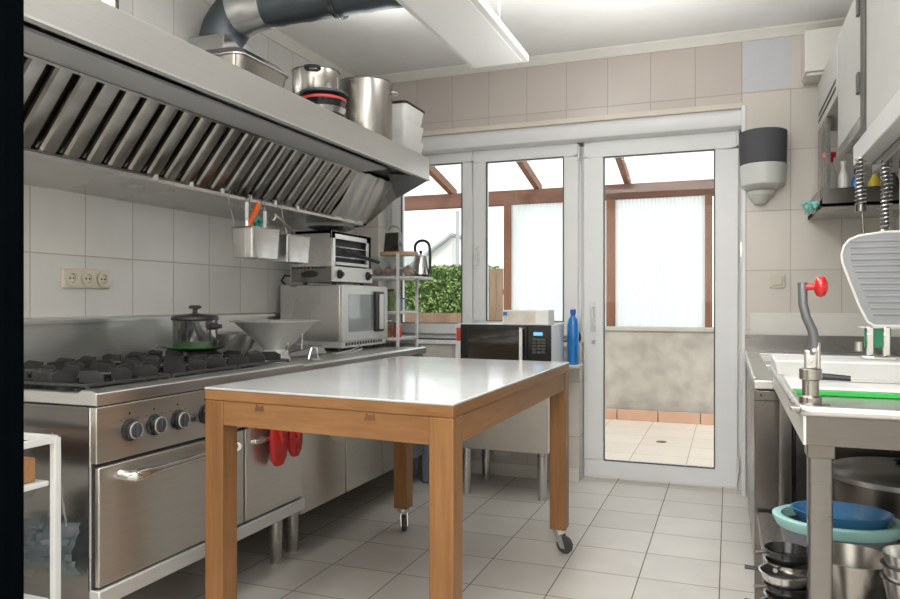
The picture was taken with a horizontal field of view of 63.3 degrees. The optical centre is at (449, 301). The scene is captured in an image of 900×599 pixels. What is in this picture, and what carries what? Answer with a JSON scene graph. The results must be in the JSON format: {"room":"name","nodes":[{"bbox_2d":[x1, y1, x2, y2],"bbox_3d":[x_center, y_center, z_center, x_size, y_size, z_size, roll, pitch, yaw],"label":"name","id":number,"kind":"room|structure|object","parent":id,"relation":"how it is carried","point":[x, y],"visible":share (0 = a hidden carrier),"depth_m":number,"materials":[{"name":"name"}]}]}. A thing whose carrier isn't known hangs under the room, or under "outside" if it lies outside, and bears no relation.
{"room":"commercial kitchen","nodes":[
{"label":"commercial kitchen","id":0,"kind":"room"},
{"bbox_2d":[24,0,353,317],"bbox_3d":[-1.879,-0.230,2.634,0.150,2.860,6.680,0,0,21],"label":"wall","id":1,"kind":"structure","parent":0,"point":[158,260],"depth_m":3.52,"materials":[{"name":"tile"}]},
{"bbox_2d":[61,268,110,288],"bbox_3d":[-1.583,-0.100,3.162,0.026,0.085,0.258,0,0,21],"label":"outlet","id":2,"kind":"object","parent":1,"relation":"attached to","point":[77,278],"visible":1,"depth_m":3.15,"materials":[{"name":"beige plastic"}]},
{"bbox_2d":[64,270,79,285],"bbox_3d":[-1.601,-0.101,3.096,0.014,0.068,0.068,0,0,21],"label":"socket","id":3,"kind":"object","parent":2,"relation":"attached to","point":[71,277],"depth_m":3.09,"materials":[{"name":"beige plastic"}]},
{"bbox_2d":[81,271,95,286],"bbox_3d":[-1.572,-0.101,3.173,0.014,0.068,0.068,0,0,21],"label":"socket","id":4,"kind":"object","parent":2,"relation":"attached to","point":[88,278],"depth_m":3.17,"materials":[{"name":"beige plastic"}]},
{"bbox_2d":[96,272,110,286],"bbox_3d":[-1.542,-0.101,3.251,0.014,0.068,0.068,0,0,21],"label":"socket","id":5,"kind":"object","parent":2,"relation":"attached to","point":[103,279],"depth_m":3.25,"materials":[{"name":"beige plastic"}]},
{"bbox_2d":[24,312,279,364],"bbox_3d":[-1.340,0.171,3.783,0.034,0.215,2.730,0,0,21],"label":"backsplash","id":6,"kind":"structure","parent":1,"relation":"attached to","point":[46,339],"depth_m":3.24,"materials":[{"name":"silver metal"}]},
{"bbox_2d":[24,0,429,230],"bbox_3d":[-1.225,-0.684,2.907,0.876,0.432,3.889,0,0,21],"label":"extractor hood","id":7,"kind":"object","parent":1,"relation":"attached to","point":[118,106],"visible":0.98,"depth_m":2.89,"materials":[{"name":"metal"}]},
{"bbox_2d":[205,46,288,87],"bbox_3d":[-0.925,-0.977,3.210,0.320,0.170,0.417,0,0,21],"label":"roasting pan","id":8,"kind":"object","parent":7,"relation":"on","point":[240,57],"visible":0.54,"depth_m":3.06,"materials":[{"name":"metal"}]},
{"bbox_2d":[227,190,279,259],"bbox_3d":[-0.942,-0.368,3.465,0.180,0.326,0.232,0,0,21],"label":"tray","id":9,"kind":"object","parent":7,"relation":"hanging from","point":[262,243],"visible":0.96,"depth_m":3.37,"materials":[{"name":"metal"}]},
{"bbox_2d":[264,198,310,263],"bbox_3d":[-0.842,-0.366,3.726,0.180,0.331,0.221,0,0,21],"label":"tray","id":10,"kind":"object","parent":7,"relation":"hanging from","point":[292,249],"visible":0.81,"depth_m":3.66,"materials":[{"name":"metal"}]},
{"bbox_2d":[188,0,402,53],"bbox_3d":[-0.281,-1.264,3.480,2.210,0.742,0.577,0,0,21],"label":"duct","id":11,"kind":"object","parent":7,"relation":"on","point":[227,23],"visible":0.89,"depth_m":3.65,"materials":[{"name":"metal"}]},
{"bbox_2d":[339,76,398,139],"bbox_3d":[-0.477,-1.063,4.143,0.309,0.347,0.309,0,0,43],"label":"stockpot","id":12,"kind":"object","parent":7,"relation":"on","point":[368,105],"visible":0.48,"depth_m":4.01,"materials":[{"name":"metal"}]},
{"bbox_2d":[392,119,422,154],"bbox_3d":[-0.306,-0.986,4.479,0.210,0.191,0.290,0,0,21],"label":"plastic tub","id":13,"kind":"object","parent":7,"relation":"on","point":[406,141],"depth_m":4.35,"materials":[{"name":"plastic"}]},
{"bbox_2d":[392,103,423,125],"bbox_3d":[-0.306,-1.129,4.479,0.210,0.095,0.290,0,0,21],"label":"plastic tub","id":14,"kind":"object","parent":13,"relation":"on","point":[399,110],"visible":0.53,"depth_m":4.35,"materials":[{"name":"plastic"}]},
{"bbox_3d":[-0.720,-0.991,3.915,0.260,0.202,0.260,0,0,21],"label":"pan","id":15,"kind":"object","parent":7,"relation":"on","visible":0},
{"bbox_2d":[291,64,339,93],"bbox_3d":[-0.721,-1.161,3.915,0.260,0.137,0.305,0,0,34],"label":"pot","id":16,"kind":"object","parent":15,"relation":"on","point":[308,75],"visible":0.71,"depth_m":3.81,"materials":[{"name":"metal"}]},
{"bbox_2d":[202,0,353,79],"bbox_3d":[-1.817,-1.633,2.514,0.050,0.055,6.200,0,0,21],"label":"trim","id":17,"kind":"structure","parent":1,"relation":"attached to","point":[275,35],"depth_m":4.71,"materials":[{"name":"beige paint"}]},
{"bbox_2d":[120,468,753,598],"bbox_3d":[-0.131,1.240,1.955,3.900,0.080,6.660,0,0,21],"label":"floor","id":18,"kind":"structure","parent":0,"point":[631,538],"depth_m":3.55,"materials":[{"name":"tile"}]},
{"bbox_2d":[0,0,23,598],"bbox_3d":[-0.725,-0.100,0.791,0.681,2.600,0.040,0,0,21],"label":"door","id":19,"kind":"structure","parent":18,"relation":"on","point":[11,11],"depth_m":0.67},
{"bbox_2d":[24,432,60,598],"bbox_3d":[-1.492,0.802,2.197,0.565,0.795,0.262,0,0,21],"label":"rack","id":20,"kind":"object","parent":18,"relation":"on","point":[34,439],"visible":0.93,"depth_m":2.20,"materials":[{"name":"white metal"}]},
{"bbox_2d":[24,456,34,483],"bbox_3d":[-1.427,0.501,2.205,0.360,0.073,0.100,0,0,21],"label":"wooden box","id":21,"kind":"object","parent":20,"relation":"on","point":[29,462],"visible":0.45,"depth_m":2.17,"materials":[{"name":"brown wood"}]},
{"bbox_2d":[24,479,48,491],"bbox_3d":[-1.500,0.547,2.194,0.531,0.016,0.228,0,0,21],"label":"shelf","id":22,"kind":"object","parent":20,"relation":"attached to","point":[38,483],"depth_m":2.17,"materials":[{"name":"white metal"}]},
{"bbox_2d":[24,350,304,598],"bbox_3d":[-1.212,0.713,2.960,0.822,0.974,1.193,0,0,21],"label":"gas range","id":23,"kind":"object","parent":18,"relation":"on","point":[131,429],"visible":0.62,"depth_m":2.47,"materials":[{"name":"metal"}]},
{"bbox_2d":[24,359,303,405],"bbox_3d":[-1.244,0.303,2.972,0.754,0.048,1.193,0,0,21],"label":"cooktop","id":24,"kind":"object","parent":23,"relation":"in","point":[139,389],"depth_m":2.53,"materials":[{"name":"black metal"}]},
{"bbox_2d":[165,345,225,351],"bbox_3d":[-1.160,0.210,3.323,0.266,0.018,0.266,0,0,21],"label":"plate","id":25,"kind":"object","parent":23,"relation":"on","point":[167,347],"visible":0.71,"depth_m":3.22,"materials":[{"name":"ceramic"}]},
{"bbox_2d":[156,305,223,348],"bbox_3d":[-1.163,0.114,3.288,0.230,0.197,0.278,0,0,21],"label":"cooking pot","id":26,"kind":"object","parent":25,"relation":"on","point":[195,329],"visible":0.9,"depth_m":3.24,"materials":[{"name":"metal"}]},
{"bbox_2d":[269,430,287,465],"bbox_3d":[-0.735,0.596,3.134,0.075,0.219,0.105,0,0,-10],"label":"glove","id":27,"kind":"object","parent":23,"relation":"hanging from","point":[278,442],"visible":0.66,"depth_m":3.10,"materials":[{"name":"red rubber"}]},
{"bbox_2d":[288,431,302,456],"bbox_3d":[-0.694,0.588,3.250,0.070,0.204,0.091,0,0,-7],"label":"glove","id":28,"kind":"object","parent":23,"relation":"hanging from","point":[295,439],"visible":0.48,"depth_m":3.22,"materials":[{"name":"red plastic"}]},
{"bbox_2d":[276,346,425,551],"bbox_3d":[-0.768,0.746,4.230,0.745,0.908,1.485,0,0,21],"label":"cabinet","id":29,"kind":"object","parent":18,"relation":"on","point":[332,466],"depth_m":3.76,"materials":[{"name":"metal"}]},
{"bbox_2d":[216,331,254,355],"bbox_3d":[-1.149,0.226,3.800,0.316,0.134,0.316,0,0,21],"label":"mixing bowl","id":30,"kind":"object","parent":29,"relation":"on","point":[233,340],"visible":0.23,"depth_m":3.70,"materials":[{"name":"metal"}]},
{"bbox_2d":[229,319,321,360],"bbox_3d":[-0.876,0.194,3.675,0.454,0.202,0.454,0,0,21],"label":"strainer","id":31,"kind":"object","parent":29,"relation":"on","point":[277,335],"visible":0.84,"depth_m":3.57,"materials":[{"name":"metal"}]},
{"bbox_2d":[244,344,326,356],"bbox_3d":[-0.931,0.271,4.081,0.348,0.051,0.357,0,0,21],"label":"steel plate","id":32,"kind":"object","parent":29,"relation":"on","point":[295,350],"visible":0.32,"depth_m":4.07,"materials":[{"name":"metal"}]},
{"bbox_2d":[280,285,387,350],"bbox_3d":[-0.711,0.097,4.666,0.471,0.398,0.610,0,0,21],"label":"microwave oven","id":33,"kind":"object","parent":29,"relation":"on","point":[350,315],"visible":0.91,"depth_m":4.41,"materials":[{"name":"metal"}]},
{"bbox_2d":[291,230,379,285],"bbox_3d":[-0.672,-0.262,4.523,0.420,0.320,0.513,0,0,21],"label":"oven","id":34,"kind":"object","parent":33,"relation":"on","point":[335,257],"visible":0.96,"depth_m":4.35,"materials":[{"name":"metal"}]},
{"bbox_2d":[306,225,354,231],"bbox_3d":[-0.739,-0.440,4.511,0.300,0.038,0.300,0,0,21],"label":"oval dish","id":35,"kind":"object","parent":34,"relation":"on","point":[316,227],"visible":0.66,"depth_m":4.41,"materials":[{"name":"metal"}]},
{"bbox_2d":[276,346,425,370],"bbox_3d":[-0.768,0.314,4.230,0.745,0.043,1.485,0,0,21],"label":"countertop","id":36,"kind":"structure","parent":29,"relation":"on","point":[368,353],"depth_m":4.07,"materials":[{"name":"metal"}]},
{"bbox_2d":[337,253,433,469],"bbox_3d":[-0.452,0.435,5.119,0.619,1.530,0.338,0,0,21],"label":"shelf rack","id":37,"kind":"object","parent":18,"relation":"on","point":[397,277],"visible":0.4,"depth_m":4.95,"materials":[{"name":"white metal"}]},
{"bbox_2d":[412,239,431,276],"bbox_3d":[-0.203,-0.306,5.098,0.123,0.264,0.123,0,0,-24],"label":"kettle","id":38,"kind":"object","parent":37,"relation":"on","point":[421,267],"visible":0.91,"depth_m":5.07,"materials":[{"name":"silver metal"}]},
{"bbox_3d":[-0.444,-0.245,5.035,0.455,0.141,0.130,0,0,21],"label":"food box","id":39,"kind":"object","parent":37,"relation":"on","visible":0},
{"bbox_2d":[380,251,417,256],"bbox_3d":[-0.349,-0.329,5.004,0.255,0.026,0.150,0,0,21],"label":"serving board","id":40,"kind":"object","parent":39,"relation":"on","point":[393,253],"visible":1,"depth_m":4.95,"materials":[{"name":"wood"}]},
{"bbox_2d":[384,226,402,251],"bbox_3d":[-0.389,-0.434,5.019,0.120,0.183,0.070,0,0,21],"label":"box grater","id":41,"kind":"object","parent":40,"relation":"on","point":[393,241],"visible":0.9,"depth_m":5.00,"materials":[{"name":"metal"}]},
{"bbox_2d":[204,356,572,598],"bbox_3d":[-0.121,0.745,2.996,0.982,0.910,1.614,0,0,21],"label":"prep table","id":42,"kind":"object","parent":18,"relation":"on","point":[439,403],"visible":1,"depth_m":2.46,"materials":[{"name":"brown wood"}]},
{"bbox_2d":[420,444,428,482],"bbox_3d":[-0.029,0.988,4.952,0.280,0.425,0.390,0,0,21],"label":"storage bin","id":43,"kind":"object","parent":18,"relation":"on","point":[425,456],"visible":0.06,"depth_m":4.82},
{"bbox_2d":[463,363,582,501],"bbox_3d":[0.403,0.800,4.674,0.795,0.800,0.580,0,0,21],"label":"bench","id":44,"kind":"object","parent":18,"relation":"on","point":[527,431],"visible":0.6,"depth_m":4.39,"materials":[{"name":"metal"}]},
{"bbox_2d":[461,323,563,361],"bbox_3d":[0.390,0.269,4.578,0.570,0.261,0.408,0,0,21],"label":"microwave oven","id":45,"kind":"object","parent":44,"relation":"on","point":[499,341],"visible":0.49,"depth_m":4.43,"materials":[{"name":"metal"}]},
{"bbox_2d":[503,310,553,324],"bbox_3d":[0.489,0.093,4.543,0.290,0.087,0.162,0,0,21],"label":"box","id":46,"kind":"object","parent":45,"relation":"on","point":[539,317],"visible":0.98,"depth_m":4.47,"materials":[{"name":"white cardboard"}]},
{"bbox_2d":[567,309,578,364],"bbox_3d":[0.790,0.224,4.687,0.074,0.352,0.074,0,0,21],"label":"detergent bottle","id":47,"kind":"object","parent":44,"relation":"on","point":[572,325],"visible":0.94,"depth_m":4.66,"materials":[{"name":"blue plastic"}]},
{"bbox_2d":[744,334,899,598],"bbox_3d":[1.898,0.700,3.494,0.879,1.000,1.813,0,0,21],"label":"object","id":48,"kind":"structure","parent":18,"relation":"on","point":[761,394],"depth_m":2.81,"materials":[{"name":"metal"}]},
{"bbox_2d":[757,363,899,598],"bbox_3d":[1.351,0.717,2.078,0.840,0.967,1.213,0,0,21],"label":"bench","id":49,"kind":"object","parent":18,"relation":"on","point":[851,426],"visible":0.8,"depth_m":1.66,"materials":[{"name":"metal"}]},
{"bbox_2d":[788,276,830,410],"bbox_3d":[0.833,0.095,1.686,0.090,0.309,0.080,0,0,21],"label":"can opener","id":50,"kind":"object","parent":49,"relation":"attached to","point":[810,375],"visible":0.92,"depth_m":1.67,"materials":[{"name":"metal"}]},
{"bbox_2d":[770,354,899,379],"bbox_3d":[1.464,0.218,2.363,0.770,0.061,0.288,0,0,21],"label":"trough","id":51,"kind":"object","parent":49,"relation":"on","point":[855,367],"visible":0.59,"depth_m":2.31,"materials":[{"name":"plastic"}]},
{"bbox_2d":[854,326,899,359],"bbox_3d":[1.437,0.133,2.356,0.237,0.108,0.052,0,0,21],"label":"stand","id":52,"kind":"object","parent":51,"relation":"on","point":[874,336],"visible":1,"depth_m":2.37,"materials":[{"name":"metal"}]},
{"bbox_2d":[840,230,899,325],"bbox_3d":[1.480,-0.075,2.354,0.394,0.314,0.012,0,0,21],"label":"board","id":53,"kind":"object","parent":52,"relation":"on","point":[870,262],"visible":1,"depth_m":2.38,"materials":[{"name":"white plastic"}]},
{"bbox_2d":[783,376,899,398],"bbox_3d":[1.258,0.237,1.982,0.625,0.023,0.280,0,0,21],"label":"cutting board","id":54,"kind":"object","parent":49,"relation":"on","point":[890,390],"visible":0.63,"depth_m":1.93,"materials":[{"name":"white plastic"}]},
{"bbox_2d":[822,373,899,382],"bbox_3d":[1.229,0.213,2.019,0.465,0.020,0.030,0,0,21],"label":"knife","id":55,"kind":"object","parent":54,"relation":"on","point":[825,376],"visible":0.63,"depth_m":2.06,"materials":[{"name":"silver metal"}]},
{"bbox_2d":[806,542,886,598],"bbox_3d":[1.002,0.716,1.824,0.204,0.167,0.204,0,0,21],"label":"steel bowl","id":56,"kind":"object","parent":49,"relation":"on","point":[857,568],"visible":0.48,"depth_m":1.76,"materials":[{"name":"silver metal"}]},
{"bbox_2d":[833,457,899,542],"bbox_3d":[1.450,0.651,2.337,0.444,0.295,0.444,0,0,21],"label":"pot","id":57,"kind":"object","parent":49,"relation":"on","point":[868,481],"visible":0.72,"depth_m":2.26,"materials":[{"name":"metal"}]},
{"bbox_2d":[880,543,899,571],"bbox_3d":[1.053,0.624,1.658,0.134,0.107,0.134,0,0,21],"label":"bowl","id":58,"kind":"object","parent":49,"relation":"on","point":[891,551],"visible":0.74,"depth_m":1.68,"materials":[{"name":"metal"}]},
{"bbox_3d":[0.836,0.783,1.861,0.158,0.032,0.126,0,0,21],"label":"pan","id":59,"kind":"object","parent":49,"relation":"on","visible":0},
{"bbox_2d":[763,588,777,598],"bbox_3d":[0.856,0.754,1.839,0.122,0.032,0.149,0,0,21],"label":"pan","id":60,"kind":"object","parent":59,"relation":"on","point":[765,591],"visible":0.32,"depth_m":1.88,"materials":[{"name":"metal"}]},
{"bbox_2d":[753,578,806,598],"bbox_3d":[0.846,0.725,1.857,0.139,0.032,0.118,0,0,21],"label":"pan","id":61,"kind":"object","parent":60,"relation":"on","point":[779,593],"visible":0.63,"depth_m":1.82,"materials":[{"name":"black metal"}]},
{"bbox_2d":[745,563,806,589],"bbox_3d":[0.847,0.696,1.862,0.126,0.032,0.142,0,0,-29],"label":"pan","id":62,"kind":"object","parent":61,"relation":"on","point":[778,581],"visible":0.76,"depth_m":1.82,"materials":[{"name":"metal"}]},
{"bbox_2d":[763,555,806,577],"bbox_3d":[0.856,0.667,1.839,0.122,0.032,0.149,0,0,21],"label":"pan","id":63,"kind":"object","parent":62,"relation":"on","point":[779,569],"visible":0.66,"depth_m":1.81,"materials":[{"name":"metal"}]},
{"bbox_2d":[754,541,806,565],"bbox_3d":[0.846,0.638,1.857,0.139,0.032,0.118,0,0,21],"label":"pan","id":64,"kind":"object","parent":63,"relation":"on","point":[784,553],"visible":0.87,"depth_m":1.86,"materials":[{"name":"black metal"}]},
{"bbox_3d":[1.092,0.770,2.045,0.210,0.057,0.210,0,0,21],"label":"saucepan","id":65,"kind":"object","parent":49,"relation":"on","visible":0},
{"bbox_2d":[772,504,899,549],"bbox_3d":[1.085,0.670,2.047,0.334,0.138,0.268,0,0,21],"label":"basin","id":66,"kind":"object","parent":65,"relation":"on","point":[793,530],"visible":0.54,"depth_m":1.97,"materials":[{"name":"plastic"}]},
{"bbox_2d":[790,501,893,529],"bbox_3d":[1.095,0.605,2.044,0.258,0.044,0.196,0,0,21],"label":"oval tray","id":67,"kind":"object","parent":66,"relation":"in","point":[852,516],"visible":0.63,"depth_m":2.06,"materials":[{"name":"plastic"}]},
{"bbox_2d":[276,0,852,75],"bbox_3d":[-0.127,-1.720,1.965,3.900,0.120,6.680,0,0,21],"label":"ceiling","id":68,"kind":"structure","parent":0,"point":[388,41],"depth_m":4.37,"materials":[{"name":"paint"}]},
{"bbox_2d":[396,0,528,68],"bbox_3d":[-0.157,-1.483,2.902,0.335,0.366,2.410,0,0,21],"label":"hanging lamp","id":69,"kind":"object","parent":68,"relation":"hanging from","point":[470,29],"visible":1,"depth_m":3.50,"materials":[{"name":"white plastic"}]},
{"bbox_2d":[354,35,898,496],"bbox_3d":[1.015,-0.230,4.954,3.600,2.860,0.280,0,0,21],"label":"wall","id":70,"kind":"structure","parent":0,"point":[780,238],"depth_m":4.41,"materials":[{"name":"tile"}]},
{"bbox_2d":[386,338,580,346],"bbox_3d":[0.187,0.285,5.196,1.480,0.030,0.200,0,0,21],"label":"sill","id":71,"kind":"structure","parent":70,"relation":"attached to","point":[420,340],"depth_m":5.23,"materials":[{"name":"white plastic"}]},
{"bbox_2d":[387,143,581,340],"bbox_3d":[0.214,-0.463,5.274,1.483,1.474,0.175,0,0,21],"label":"window","id":72,"kind":"structure","parent":70,"relation":"in","point":[474,164],"depth_m":5.24,"materials":[{"name":"white plastic"}]},
{"bbox_2d":[413,456,578,481],"bbox_3d":[0.071,1.155,5.159,1.690,0.090,0.012,0,0,21],"label":"baseboard","id":73,"kind":"structure","parent":70,"relation":"attached to","point":[496,468],"depth_m":5.01,"materials":[{"name":"tile"}]},
{"bbox_2d":[392,42,741,130],"bbox_3d":[0.544,-1.420,4.989,2.695,0.380,0.012,0,0,21],"label":"tiles","id":74,"kind":"structure","parent":70,"relation":"attached to","point":[712,74],"depth_m":4.86,"materials":[{"name":"beige tile"}]},
{"bbox_2d":[564,347,579,479],"bbox_3d":[0.810,0.750,4.886,0.115,0.900,0.014,0,0,21],"label":"pier","id":75,"kind":"object","parent":70,"relation":"attached to","point":[574,410],"visible":0.57,"depth_m":4.87,"materials":[{"name":"tile"}]},
{"bbox_2d":[420,109,741,154],"bbox_3d":[0.667,-1.143,5.018,2.504,0.115,0.090,0,0,21],"label":"box","id":76,"kind":"object","parent":70,"relation":"attached to","point":[725,120],"visible":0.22,"depth_m":4.88,"materials":[{"name":"white plastic"}]},
{"bbox_2d":[422,102,743,136],"bbox_3d":[0.643,-1.214,4.955,2.505,0.032,0.024,0,0,21],"label":"trim","id":77,"kind":"structure","parent":70,"relation":"attached to","point":[731,106],"depth_m":4.84,"materials":[{"name":"tile"}]},
{"bbox_2d":[374,17,845,82],"bbox_3d":[0.956,-1.633,4.800,3.600,0.055,0.050,0,0,21],"label":"trim","id":78,"kind":"structure","parent":70,"relation":"attached to","point":[798,28],"depth_m":4.70,"materials":[{"name":"beige paint"}]},
{"bbox_2d":[582,130,740,489],"bbox_3d":[1.383,0.000,4.822,1.029,2.400,0.183,0,0,21],"label":"door","id":79,"kind":"structure","parent":70,"relation":"in","point":[726,471],"depth_m":4.74,"materials":[{"name":"white plastic"}]},
{"bbox_2d":[741,105,745,496],"bbox_3d":[1.817,-0.006,4.518,0.024,2.412,0.062,0,0,21],"label":"trim","id":80,"kind":"structure","parent":70,"relation":"attached to","point":[743,124],"depth_m":4.49,"materials":[{"name":"white plastic"}]},
{"bbox_2d":[739,127,786,204],"bbox_3d":[1.876,-0.810,4.368,0.268,0.430,0.198,0,0,21],"label":"dispenser","id":81,"kind":"object","parent":70,"relation":"attached to","point":[763,150],"visible":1,"depth_m":4.30,"materials":[{"name":"plastic"}]},
{"bbox_2d":[742,37,790,92],"bbox_3d":[1.932,-1.445,4.458,0.273,0.310,0.013,0,0,21],"label":"tile","id":82,"kind":"structure","parent":70,"relation":"attached to","point":[766,64],"depth_m":4.45,"materials":[{"name":"tile"}]},
{"bbox_2d":[770,274,784,287],"bbox_3d":[1.985,-0.129,4.424,0.086,0.087,0.018,0,0,21],"label":"light switch","id":83,"kind":"object","parent":70,"relation":"attached to","point":[776,280],"visible":1,"depth_m":4.42,"materials":[{"name":"beige plastic"}]},
{"bbox_2d":[801,26,841,85],"bbox_3d":[2.204,-1.425,4.221,0.295,0.260,0.239,0,0,21],"label":"utility box","id":84,"kind":"object","parent":70,"relation":"attached to","point":[817,45],"visible":0.44,"depth_m":4.15,"materials":[{"name":"beige paint"}]},
{"bbox_2d":[803,71,822,85],"bbox_3d":[2.208,-1.305,4.231,0.275,0.020,0.200,0,0,21],"label":"grille","id":85,"kind":"object","parent":84,"relation":"attached to","point":[809,77],"depth_m":4.23,"materials":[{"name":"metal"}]},
{"bbox_2d":[750,313,899,336],"bbox_3d":[2.239,0.133,4.318,0.860,0.135,0.035,0,0,21],"label":"trim ledge","id":86,"kind":"object","parent":70,"relation":"attached to","point":[827,324],"visible":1,"depth_m":4.34,"materials":[{"name":"tile"}]},
{"bbox_2d":[605,419,713,466],"bbox_3d":[0.655,1.270,6.617,8.500,0.100,2.610,0,0,21],"label":"floor","id":87,"kind":"structure","parent":0,"point":[686,444],"depth_m":6.38,"materials":[{"name":"tile"}]},
{"bbox_3d":[1.624,-0.230,1.296,0.150,2.860,6.680,0,0,21],"label":"wall","id":88,"kind":"structure","parent":0,"visible":0},
{"bbox_2d":[818,38,837,130],"bbox_3d":[2.178,-1.095,3.675,0.510,0.270,0.780,0,0,21],"label":"upper cabinet","id":89,"kind":"object","parent":88,"relation":"attached to","point":[828,83],"visible":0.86,"depth_m":3.70,"materials":[{"name":"metal"}]},
{"bbox_2d":[837,0,859,157],"bbox_3d":[1.912,-0.948,2.992,0.520,0.565,0.645,0,0,21],"label":"upper cabinet","id":90,"kind":"object","parent":88,"relation":"attached to","point":[849,36],"visible":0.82,"depth_m":3.05,"materials":[{"name":"metal"}]},
{"bbox_2d":[808,116,898,219],"bbox_3d":[2.277,-0.728,3.971,0.538,0.475,0.645,0,0,21],"label":"wall shelf","id":91,"kind":"object","parent":88,"relation":"attached to","point":[835,203],"visible":0.88,"depth_m":3.77,"materials":[{"name":"metal"}]},
{"bbox_2d":[838,161,848,187],"bbox_3d":[2.043,-0.621,3.791,0.052,0.220,0.052,0,0,21],"label":"bottle","id":92,"kind":"object","parent":91,"relation":"on","point":[843,178],"visible":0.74,"depth_m":3.77,"materials":[{"name":"white plastic"}]},
{"bbox_2d":[853,0,899,173],"bbox_3d":[1.332,-0.855,1.498,0.538,0.750,2.550,0,0,21],"label":"upper cabinet","id":93,"kind":"object","parent":88,"relation":"attached to","point":[879,139],"visible":0.93,"depth_m":2.44,"materials":[{"name":"metal"}]},
{"bbox_2d":[855,157,866,233],"bbox_3d":[1.478,-0.384,2.626,0.039,0.278,0.039,0,0,21],"label":"hose","id":94,"kind":"object","parent":93,"relation":"hanging from","point":[859,207],"visible":1,"depth_m":2.62,"materials":[{"name":"metal"}]},
{"bbox_2d":[872,137,899,173],"bbox_3d":[1.351,-0.500,1.475,0.470,0.040,2.520,0,0,21],"label":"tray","id":95,"kind":"object","parent":93,"relation":"on","point":[890,154],"depth_m":2.50,"materials":[{"name":"metal"}]},
{"bbox_2d":[880,159,892,230],"bbox_3d":[1.522,-0.367,2.545,0.038,0.270,0.038,0,0,-24],"label":"hose","id":96,"kind":"object","parent":93,"relation":"hanging from","point":[885,222],"visible":0.92,"depth_m":2.54,"materials":[{"name":"metal"}]},
{"bbox_3d":[2.534,1.400,15.036,22.000,0.200,14.100,0,0,21],"label":"lawn","id":97,"kind":"structure","parent":0,"visible":0},
{"bbox_2d":[405,313,460,322],"bbox_3d":[-1.881,0.725,10.626,4.900,1.150,0.130,0,0,21],"label":"edging","id":98,"kind":"object","parent":97,"relation":"on","point":[422,317],"visible":0.06,"depth_m":9.92,"materials":[{"name":"wood"}]},
{"bbox_2d":[409,211,460,266],"bbox_3d":[-0.662,-0.350,18.719,2.400,3.700,1.900,0,0,21],"label":"house","id":99,"kind":"object","parent":97,"relation":"on","point":[447,251],"visible":0.2,"depth_m":17.70,"materials":[{"name":"paint"}]},
{"bbox_2d":[405,264,501,319],"bbox_3d":[-1.809,0.360,11.720,5.318,1.880,0.879,0,0,21],"label":"hedge","id":100,"kind":"object","parent":97,"relation":"on","point":[442,294],"visible":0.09,"depth_m":10.73,"materials":[{"name":"green plant"}]},
{"bbox_2d":[489,267,503,319],"bbox_3d":[0.631,0.420,9.747,0.380,1.760,0.060,0,0,21],"label":"fence","id":101,"kind":"object","parent":97,"relation":"on","point":[493,291],"visible":0.26,"depth_m":9.72,"materials":[{"name":"wood"}]},
{"bbox_2d":[605,326,713,423],"bbox_3d":[1.153,0.787,7.920,8.500,1.065,0.220,0,0,21],"label":"wall","id":102,"kind":"structure","parent":97,"relation":"on","point":[649,368],"depth_m":7.45,"materials":[{"name":"concrete"}]},
{"bbox_2d":[511,200,605,325],"bbox_3d":[1.171,-0.412,7.903,1.045,1.325,0.017,0,0,21],"label":"window panel","id":103,"kind":"object","parent":102,"relation":"on","point":[536,229],"visible":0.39,"depth_m":7.98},
{"bbox_2d":[405,157,713,326],"bbox_3d":[0.254,-0.828,6.968,7.500,2.165,2.700,0,0,21],"label":"pergola","id":104,"kind":"object","parent":102,"relation":"on","point":[628,190],"visible":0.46,"depth_m":7.67,"materials":[{"name":"brown wood"}]},
{"bbox_2d":[605,408,713,424],"bbox_3d":[1.158,1.165,7.792,8.600,0.110,0.014,0,0,21],"label":"baseboard","id":105,"kind":"structure","parent":102,"relation":"attached to","point":[620,414],"depth_m":7.41,"materials":[{"name":"tile"}]},
{"bbox_2d":[615,195,704,326],"bbox_3d":[2.158,-0.412,7.525,0.890,1.325,0.018,0,0,21],"label":"window panel","id":106,"kind":"object","parent":102,"relation":"on","point":[660,242],"visible":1,"depth_m":7.53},
{"bbox_3d":[-0.629,-0.907,3.634,0.216,0.035,0.216,0,0,21],"label":"frying pan","id":107,"kind":"object","parent":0,"visible":0},
{"bbox_2d":[317,104,345,114],"bbox_3d":[-0.629,-0.941,3.634,0.224,0.030,0.224,0,0,21],"label":"pan","id":108,"kind":"object","parent":107,"relation":"on","point":[334,108],"visible":0.27,"depth_m":3.55,"materials":[{"name":"metal"}]},
{"bbox_2d":[305,97,344,107],"bbox_3d":[-0.629,-0.975,3.634,0.216,0.035,0.216,0,0,21],"label":"pan","id":109,"kind":"object","parent":108,"relation":"on","point":[317,100],"visible":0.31,"depth_m":3.54,"materials":[{"name":"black metal"}]},
{"bbox_2d":[303,93,345,104],"bbox_3d":[-0.629,-1.008,3.634,0.224,0.030,0.224,0,0,21],"label":"lid","id":110,"kind":"object","parent":109,"relation":"on","point":[313,94],"visible":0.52,"depth_m":3.54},
{"bbox_2d":[299,87,347,98],"bbox_3d":[-0.629,-1.037,3.634,0.240,0.026,0.240,0,0,21],"label":"lid","id":111,"kind":"object","parent":110,"relation":"on","point":[307,91],"visible":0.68,"depth_m":3.55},
{"bbox_3d":[1.053,0.769,1.658,0.100,0.060,0.100,0,0,21],"label":"steel canister","id":112,"kind":"object","parent":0,"visible":0},
{"bbox_2d":[879,570,899,598],"bbox_3d":[1.053,0.683,1.658,0.134,0.107,0.134,0,0,21],"label":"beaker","id":113,"kind":"object","parent":112,"relation":"on","point":[892,591],"visible":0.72,"depth_m":1.65,"materials":[{"name":"metal"}]},
{"bbox_2d":[880,558,899,585],"bbox_3d":[1.053,0.653,1.658,0.134,0.107,0.134,0,0,21],"label":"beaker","id":114,"kind":"object","parent":113,"relation":"in","point":[892,576],"visible":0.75,"depth_m":1.65,"materials":[{"name":"metal"}]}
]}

